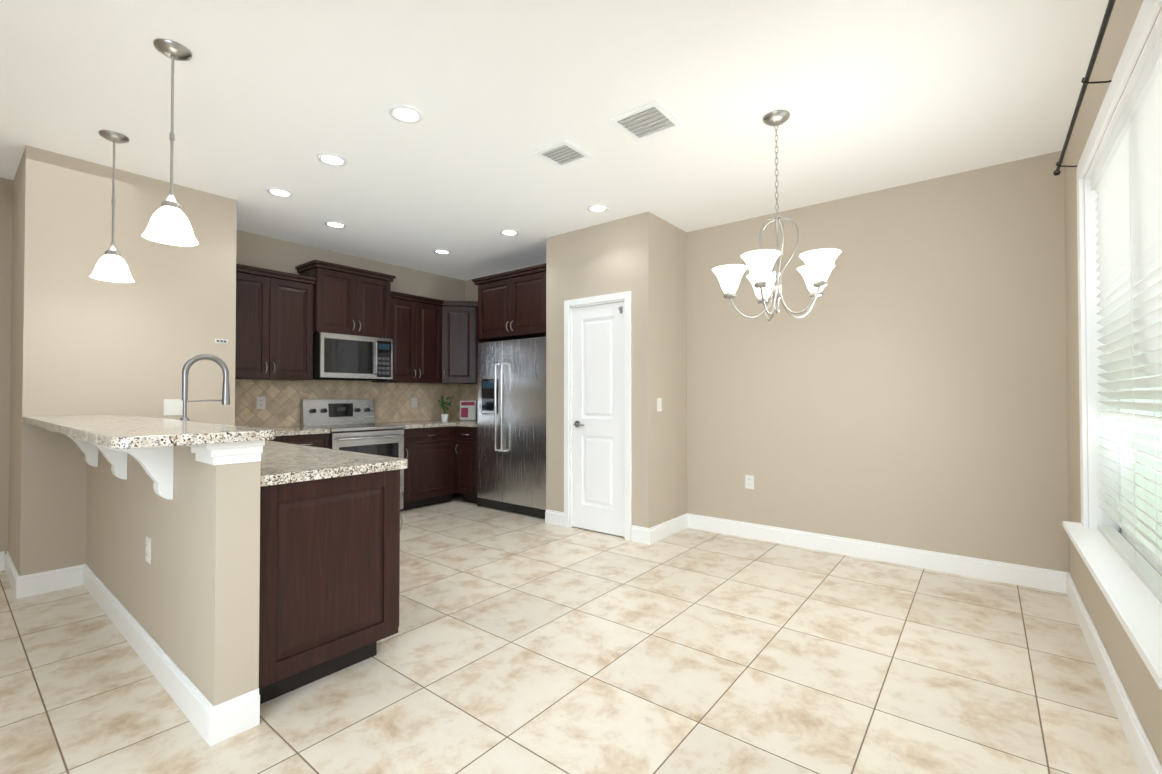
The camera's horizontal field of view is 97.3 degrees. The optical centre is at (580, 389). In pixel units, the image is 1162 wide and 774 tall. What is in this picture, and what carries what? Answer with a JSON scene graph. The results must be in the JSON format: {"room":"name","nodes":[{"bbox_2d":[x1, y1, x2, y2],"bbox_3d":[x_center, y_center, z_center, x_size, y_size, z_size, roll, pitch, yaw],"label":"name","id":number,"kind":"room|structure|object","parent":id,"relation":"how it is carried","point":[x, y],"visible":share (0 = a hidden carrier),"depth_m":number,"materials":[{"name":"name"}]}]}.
{"room":"kitchen","nodes":[
{"label":"kitchen","id":0,"kind":"room"},
{"bbox_2d":[8,145,236,575],"bbox_3d":[-3.363,-0.108,3.796,0.820,2.750,1.120,-1,-1,38],"label":"wall","id":1,"kind":"structure","parent":0,"point":[83,342],"depth_m":3.37,"materials":[{"name":"beige paint"}]},
{"bbox_2d":[0,551,23,598],"bbox_3d":[-3.698,1.196,3.318,0.806,0.130,0.018,-1,-1,38],"label":"baseboard","id":2,"kind":"structure","parent":1,"relation":"attached to","point":[16,581],"depth_m":3.24,"materials":[{"name":"white wood"}]},
{"bbox_2d":[164,399,182,414],"bbox_3d":[-2.926,0.129,3.677,0.008,0.115,0.120,-1,-1,38],"label":"light switch","id":3,"kind":"object","parent":1,"relation":"attached to","point":[173,406],"visible":0.83,"depth_m":3.67,"materials":[{"name":"white plastic"}]},
{"bbox_2d":[215,339,227,343],"bbox_3d":[-2.749,-0.368,3.907,0.008,0.030,0.085,-1,-1,38],"label":"light switch","id":4,"kind":"object","parent":1,"relation":"attached to","point":[221,341],"visible":1,"depth_m":3.90,"materials":[{"name":"white plastic"}]},
{"bbox_2d":[86,445,260,705],"bbox_3d":[-2.205,0.723,2.614,2.450,1.058,0.140,-1,-1,38],"label":"wall","id":5,"kind":"structure","parent":0,"point":[188,597],"depth_m":1.97,"materials":[{"name":"beige paint"}]},
{"bbox_2d":[22,414,274,499],"bbox_3d":[-2.241,0.309,2.475,2.567,0.306,0.450,-1,-1,38],"label":"bar","id":6,"kind":"object","parent":5,"relation":"on","point":[148,444],"visible":0.96,"depth_m":1.98,"materials":[{"name":"stone"}]},
{"bbox_2d":[146,536,150,563],"bbox_3d":[-1.989,0.738,2.347,0.075,0.115,0.009,-1,-1,38],"label":"electrical outlet","id":7,"kind":"object","parent":5,"relation":"attached to","point":[148,549],"visible":1,"depth_m":2.34,"materials":[{"name":"white plastic"}]},
{"bbox_2d":[76,564,231,746],"bbox_3d":[-2.241,1.186,2.549,2.466,0.130,0.036,-1,-1,38],"label":"baseboard","id":8,"kind":"structure","parent":5,"relation":"attached to","point":[220,721],"depth_m":2.12,"materials":[{"name":"white wood"}]},
{"bbox_2d":[0,177,464,553],"bbox_3d":[-3.737,-0.104,4.098,0.140,2.750,6.910,-1,-1,38],"label":"wall","id":9,"kind":"structure","parent":0,"point":[260,251],"depth_m":4.81,"materials":[{"name":"beige paint"}]},
{"bbox_2d":[235,264,314,380],"bbox_3d":[-2.936,-0.568,4.706,0.340,0.951,0.767,-1,-1,38],"label":"upper cabinet","id":10,"kind":"object","parent":9,"relation":"attached to","point":[282,318],"depth_m":4.63,"materials":[{"name":"brown wood"}]},
{"bbox_2d":[295,260,394,338],"bbox_3d":[-2.435,-0.869,5.303,0.391,0.653,0.776,-1,-1,38],"label":"upper cabinet","id":11,"kind":"object","parent":9,"relation":"attached to","point":[348,301],"depth_m":5.14,"materials":[{"name":"brown wood"}]},
{"bbox_2d":[312,332,392,380],"bbox_3d":[-2.397,-0.319,5.279,0.473,0.441,0.756,-1,-1,38],"label":"microwave","id":12,"kind":"object","parent":11,"relation":"attached to","point":[348,357],"visible":0.98,"depth_m":5.11,"materials":[{"name":"silver metal"}]},
{"bbox_2d":[235,379,462,427],"bbox_3d":[-2.432,0.292,5.619,0.011,0.800,2.896,-1,-1,38],"label":"backsplash","id":13,"kind":"structure","parent":9,"relation":"attached to","point":[393,402],"depth_m":5.44,"materials":[{"name":"tile"}]},
{"bbox_2d":[257,397,265,408],"bbox_3d":[-3.033,0.126,4.845,0.009,0.115,0.075,-1,-1,38],"label":"electrical outlet","id":14,"kind":"object","parent":13,"relation":"attached to","point":[261,402],"visible":1,"depth_m":4.84,"materials":[{"name":"white plastic"}]},
{"bbox_2d":[412,398,416,406],"bbox_3d":[-2.003,0.159,6.147,0.009,0.115,0.075,-1,-1,38],"label":"electrical outlet","id":15,"kind":"object","parent":13,"relation":"attached to","point":[414,402],"visible":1,"depth_m":6.14,"materials":[{"name":"white plastic"}]},
{"bbox_2d":[372,292,438,383],"bbox_3d":[-1.963,-0.566,5.902,0.383,0.978,0.747,-1,-1,38],"label":"upper cabinet","id":16,"kind":"object","parent":9,"relation":"attached to","point":[414,318],"depth_m":5.77,"materials":[{"name":"brown wood"}]},
{"bbox_2d":[439,300,477,383],"bbox_3d":[-1.503,-0.560,6.298,0.617,0.978,0.671,-1,-1,38],"label":"upper cabinet","id":17,"kind":"object","parent":9,"relation":"attached to","point":[458,320],"depth_m":6.08,"materials":[{"name":"brown wood"}]},
{"bbox_2d":[0,0,1108,280],"bbox_3d":[-1.325,-1.553,2.298,6.180,0.100,7.050,-1,-1,38],"label":"ceiling","id":18,"kind":"structure","parent":0,"point":[866,94],"depth_m":2.67,"materials":[{"name":"white paint"}]},
{"bbox_2d":[90,130,133,282],"bbox_3d":[-2.750,-1.070,3.005,0.194,0.844,0.194,-1,-1,38],"label":"pendant light","id":19,"kind":"object","parent":18,"relation":"hanging from","point":[111,265],"visible":1,"depth_m":2.99,"materials":[{"name":"white glass"}]},
{"bbox_2d":[142,39,197,245],"bbox_3d":[-1.803,-1.081,2.252,0.194,0.844,0.194,-1,-1,38],"label":"pendant light","id":20,"kind":"object","parent":18,"relation":"hanging from","point":[169,222],"visible":1,"depth_m":2.24,"materials":[{"name":"white glass"}]},
{"bbox_2d":[266,187,292,196],"bbox_3d":[-2.262,-1.477,3.836,0.176,0.009,0.176,-1,-1,38],"label":"recessed light","id":21,"kind":"object","parent":18,"relation":"in","point":[279,192],"visible":1,"depth_m":3.83,"materials":[{"name":"white"}]},
{"bbox_2d":[317,153,346,165],"bbox_3d":[-1.610,-1.484,3.307,0.176,0.009,0.176,-1,-1,38],"label":"recessed light","id":22,"kind":"object","parent":18,"relation":"in","point":[331,159],"visible":1,"depth_m":3.31,"materials":[{"name":"white"}]},
{"bbox_2d":[324,221,345,227],"bbox_3d":[-2.190,-1.467,4.556,0.176,0.009,0.176,-1,-1,38],"label":"recessed light","id":23,"kind":"object","parent":18,"relation":"in","point":[335,224],"visible":1,"depth_m":4.56,"materials":[{"name":"white"}]},
{"bbox_2d":[389,104,422,122],"bbox_3d":[-0.949,-1.491,2.772,0.176,0.009,0.176,-1,-1,38],"label":"recessed light","id":24,"kind":"object","parent":18,"relation":"in","point":[405,113],"visible":1,"depth_m":2.77,"materials":[{"name":"white"}]},
{"bbox_2d":[434,249,450,253],"bbox_3d":[-1.471,-1.456,5.416,0.176,0.009,0.176,-1,-1,38],"label":"recessed light","id":25,"kind":"object","parent":18,"relation":"in","point":[440,251],"visible":1,"depth_m":5.41,"materials":[{"name":"white"}]},
{"bbox_2d":[500,229,518,235],"bbox_3d":[-0.671,-1.464,4.784,0.176,0.009,0.176,-1,-1,38],"label":"recessed light","id":26,"kind":"object","parent":18,"relation":"in","point":[508,232],"visible":1,"depth_m":4.78,"materials":[{"name":"white"}]},
{"bbox_2d":[534,139,591,167],"bbox_3d":[-0.113,-1.483,3.233,0.260,0.015,0.260,-1,-1,38],"label":"ceiling vent","id":27,"kind":"object","parent":18,"relation":"in","point":[563,153],"visible":0.98,"depth_m":3.22,"materials":[{"name":"white metal"}]},
{"bbox_2d":[587,204,608,211],"bbox_3d":[0.138,-1.472,4.162,0.176,0.009,0.176,-1,-1,38],"label":"recessed light","id":28,"kind":"object","parent":18,"relation":"in","point":[597,208],"visible":1,"depth_m":4.16,"materials":[{"name":"white"}]},
{"bbox_2d":[609,100,682,141],"bbox_3d":[0.365,-1.488,2.854,0.300,0.015,0.300,-1,-1,38],"label":"ceiling vent","id":29,"kind":"object","parent":18,"relation":"in","point":[648,120],"visible":0.96,"depth_m":2.84,"materials":[{"name":"white metal"}]},
{"bbox_2d":[712,110,840,320],"bbox_3d":[1.057,-0.944,2.781,0.669,1.103,0.648,-1,-1,38],"label":"chandelier","id":30,"kind":"object","parent":18,"relation":"hanging from","point":[816,269],"visible":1,"depth_m":2.77,"materials":[{"name":"white glass"}]},
{"bbox_2d":[0,493,1140,773],"bbox_3d":[-1.325,1.297,2.260,6.180,0.100,7.050,-1,-1,38],"label":"floor","id":31,"kind":"structure","parent":0,"point":[516,643],"depth_m":2.21,"materials":[{"name":"tile"}]},
{"bbox_2d":[268,431,329,448],"bbox_3d":[-2.826,0.840,4.597,0.626,0.874,0.813,-1,-1,38],"label":"base cabinet","id":32,"kind":"object","parent":31,"relation":"on","point":[322,441],"depth_m":4.57,"materials":[{"name":"brown wood"}]},
{"bbox_2d":[265,427,328,434],"bbox_3d":[-2.818,0.383,4.597,0.647,0.040,0.813,-1,-1,38],"label":"countertop","id":33,"kind":"structure","parent":32,"relation":"on","point":[278,430],"depth_m":4.62,"materials":[{"name":"beige stone"}]},
{"bbox_2d":[259,468,404,703],"bbox_3d":[-1.309,0.811,2.396,0.676,0.874,0.627,-1,-1,38],"label":"base cabinet","id":34,"kind":"object","parent":31,"relation":"on","point":[329,588],"depth_m":2.15,"materials":[{"name":"brown wood"}]},
{"bbox_2d":[260,440,407,487],"bbox_3d":[-1.964,0.361,2.933,2.432,0.040,0.647,-1,-1,38],"label":"countertop","id":35,"kind":"structure","parent":34,"relation":"on","point":[281,463],"depth_m":2.32,"materials":[{"name":"beige stone"}]},
{"bbox_2d":[180,354,229,420],"bbox_3d":[-2.167,0.067,2.956,0.121,0.546,0.254,-1,-1,38],"label":"faucet","id":36,"kind":"object","parent":35,"relation":"on","point":[189,363],"visible":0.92,"depth_m":2.95,"materials":[{"name":"silver metal"}]},
{"bbox_2d":[300,399,404,510],"bbox_3d":[-2.297,0.693,5.186,0.728,1.184,0.760,-1,-1,38],"label":"stove","id":37,"kind":"object","parent":31,"relation":"on","point":[351,425],"visible":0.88,"depth_m":5.18,"materials":[{"name":"silver metal"}]},
{"bbox_2d":[401,423,456,510],"bbox_3d":[-1.857,0.856,5.770,0.691,0.874,0.697,-1,-1,38],"label":"base cabinet","id":38,"kind":"object","parent":31,"relation":"on","point":[440,456],"depth_m":5.59,"materials":[{"name":"brown wood"}]},
{"bbox_2d":[381,419,477,426],"bbox_3d":[-1.686,0.402,6.027,0.647,0.040,1.304,-1,-1,38],"label":"countertop","id":39,"kind":"structure","parent":38,"relation":"on","point":[433,423],"depth_m":5.74,"materials":[{"name":"beige stone"}]},
{"bbox_2d":[438,395,454,420],"bbox_3d":[-1.628,0.226,6.142,0.267,0.313,0.201,-1,-1,38],"label":"plant","id":40,"kind":"object","parent":39,"relation":"on","point":[444,416],"visible":1,"depth_m":6.14,"materials":[{"name":"green plant"}]},
{"bbox_2d":[460,401,475,419],"bbox_3d":[-1.411,0.263,6.376,0.192,0.242,0.067,0,-1,-4],"label":"booklet","id":41,"kind":"object","parent":39,"relation":"on","point":[467,410],"visible":1,"depth_m":6.36,"materials":[{"name":"white paper"}]},
{"bbox_2d":[457,423,477,503],"bbox_3d":[-1.123,0.858,5.980,0.367,0.874,0.670,-1,-1,38],"label":"base cabinet","id":42,"kind":"object","parent":31,"relation":"on","point":[467,437],"depth_m":5.74,"materials":[{"name":"brown wood"}]},
{"bbox_2d":[472,263,545,505],"bbox_3d":[-0.560,0.035,5.556,1.122,2.509,0.671,-1,-1,38],"label":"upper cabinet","id":43,"kind":"object","parent":31,"relation":"on","point":[511,305],"visible":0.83,"depth_m":5.31,"materials":[{"name":"brown wood"}]},
{"bbox_2d":[477,337,545,517],"bbox_3d":[-0.563,0.390,5.519,1.039,1.799,0.692,-1,-1,38],"label":"fridge","id":44,"kind":"object","parent":31,"relation":"on","point":[511,460],"visible":0.71,"depth_m":5.28,"materials":[{"name":"silver metal"}]},
{"bbox_2d":[546,212,686,527],"bbox_3d":[0.326,-0.094,4.850,1.140,2.750,0.690,-1,-1,38],"label":"wall","id":45,"kind":"structure","parent":0,"point":[641,257],"depth_m":4.50,"materials":[{"name":"beige paint"}]},
{"bbox_2d":[564,291,631,540],"bbox_3d":[0.171,0.224,4.593,0.736,2.108,0.138,-1,-1,38],"label":"door frame","id":46,"kind":"structure","parent":45,"relation":"attached to","point":[570,305],"depth_m":4.55,"materials":[{"name":"white wood"}]},
{"bbox_2d":[572,302,624,536],"bbox_3d":[0.144,0.256,4.548,0.594,2.019,0.096,-1,-1,38],"label":"pantry door","id":47,"kind":"structure","parent":45,"relation":"in","point":[598,418],"depth_m":4.56,"materials":[{"name":"white wood"}]},
{"bbox_2d":[657,398,661,411],"bbox_3d":[0.668,0.132,4.353,0.008,0.115,0.075,-1,-1,38],"label":"light switch","id":48,"kind":"object","parent":45,"relation":"attached to","point":[659,404],"visible":1,"depth_m":4.34,"materials":[{"name":"white plastic"}]},
{"bbox_2d":[644,513,687,544],"bbox_3d":[0.767,1.211,4.460,0.018,0.130,0.686,-1,-1,38],"label":"baseboard","id":49,"kind":"structure","parent":45,"relation":"attached to","point":[653,534],"depth_m":4.39,"materials":[{"name":"white wood"}]},
{"bbox_2d":[465,151,1068,571],"bbox_3d":[0.780,-0.091,5.020,6.080,2.750,0.140,-1,-1,38],"label":"wall","id":50,"kind":"structure","parent":0,"point":[903,383],"depth_m":3.71,"materials":[{"name":"beige paint"}]},
{"bbox_2d":[463,384,477,418],"bbox_3d":[-1.143,0.160,6.440,0.957,0.454,0.011,-1,-1,38],"label":"backsplash","id":51,"kind":"structure","parent":50,"relation":"attached to","point":[470,391],"depth_m":6.66,"materials":[{"name":"tile"}]},
{"bbox_2d":[745,475,753,488],"bbox_3d":[1.447,0.795,4.385,0.075,0.115,0.009,-1,-1,38],"label":"electrical outlet","id":52,"kind":"object","parent":50,"relation":"attached to","point":[749,481],"visible":1,"depth_m":4.38,"materials":[{"name":"white plastic"}]},
{"bbox_2d":[688,513,1063,592],"bbox_3d":[1.978,1.204,3.954,2.540,0.130,0.018,-1,-1,38],"label":"baseboard","id":53,"kind":"structure","parent":50,"relation":"attached to","point":[1021,575],"depth_m":3.71,"materials":[{"name":"white wood"}]},
{"bbox_2d":[1064,0,1161,765],"bbox_3d":[0.973,-0.152,0.462,0.160,2.750,6.770,-1,-1,38],"label":"wall","id":54,"kind":"structure","parent":0,"point":[1142,689],"depth_m":2.38,"materials":[{"name":"beige paint"}]},
{"bbox_2d":[1053,0,1115,175],"bbox_3d":[1.948,-1.161,1.917,0.100,0.076,2.136,-1,-1,38],"label":"curtain rod","id":55,"kind":"object","parent":54,"relation":"attached to","point":[1102,30],"visible":0.75,"depth_m":1.94,"materials":[{"name":"black metal"}]},
{"bbox_2d":[1062,521,1161,689],"bbox_3d":[2.015,0.738,1.883,0.185,0.114,1.910,-1,-1,38],"label":"sill","id":56,"kind":"structure","parent":54,"relation":"attached to","point":[1135,604],"depth_m":1.70,"materials":[{"name":"white wood"}]},
{"bbox_2d":[1064,572,1161,773],"bbox_3d":[0.904,1.158,0.499,0.016,0.130,6.770,-1,-1,38],"label":"baseboard","id":57,"kind":"structure","parent":54,"relation":"attached to","point":[1146,759],"depth_m":1.96,"materials":[{"name":"white wood"}]},
{"bbox_2d":[1076,0,1161,574],"bbox_3d":[2.063,-0.239,1.858,0.174,1.840,1.850,-1,-1,38],"label":"window","id":58,"kind":"structure","parent":54,"relation":"in","point":[1091,467],"depth_m":2.48,"materials":[{"name":"white"}]},
{"bbox_2d":[1090,31,1161,603],"bbox_3d":[2.052,-0.190,1.866,0.070,1.730,1.634,-1,-1,38],"label":"window blinds","id":59,"kind":"object","parent":58,"relation":"attached to","point":[1126,181],"visible":1,"depth_m":1.92,"materials":[{"name":"white plastic"}]}
]}

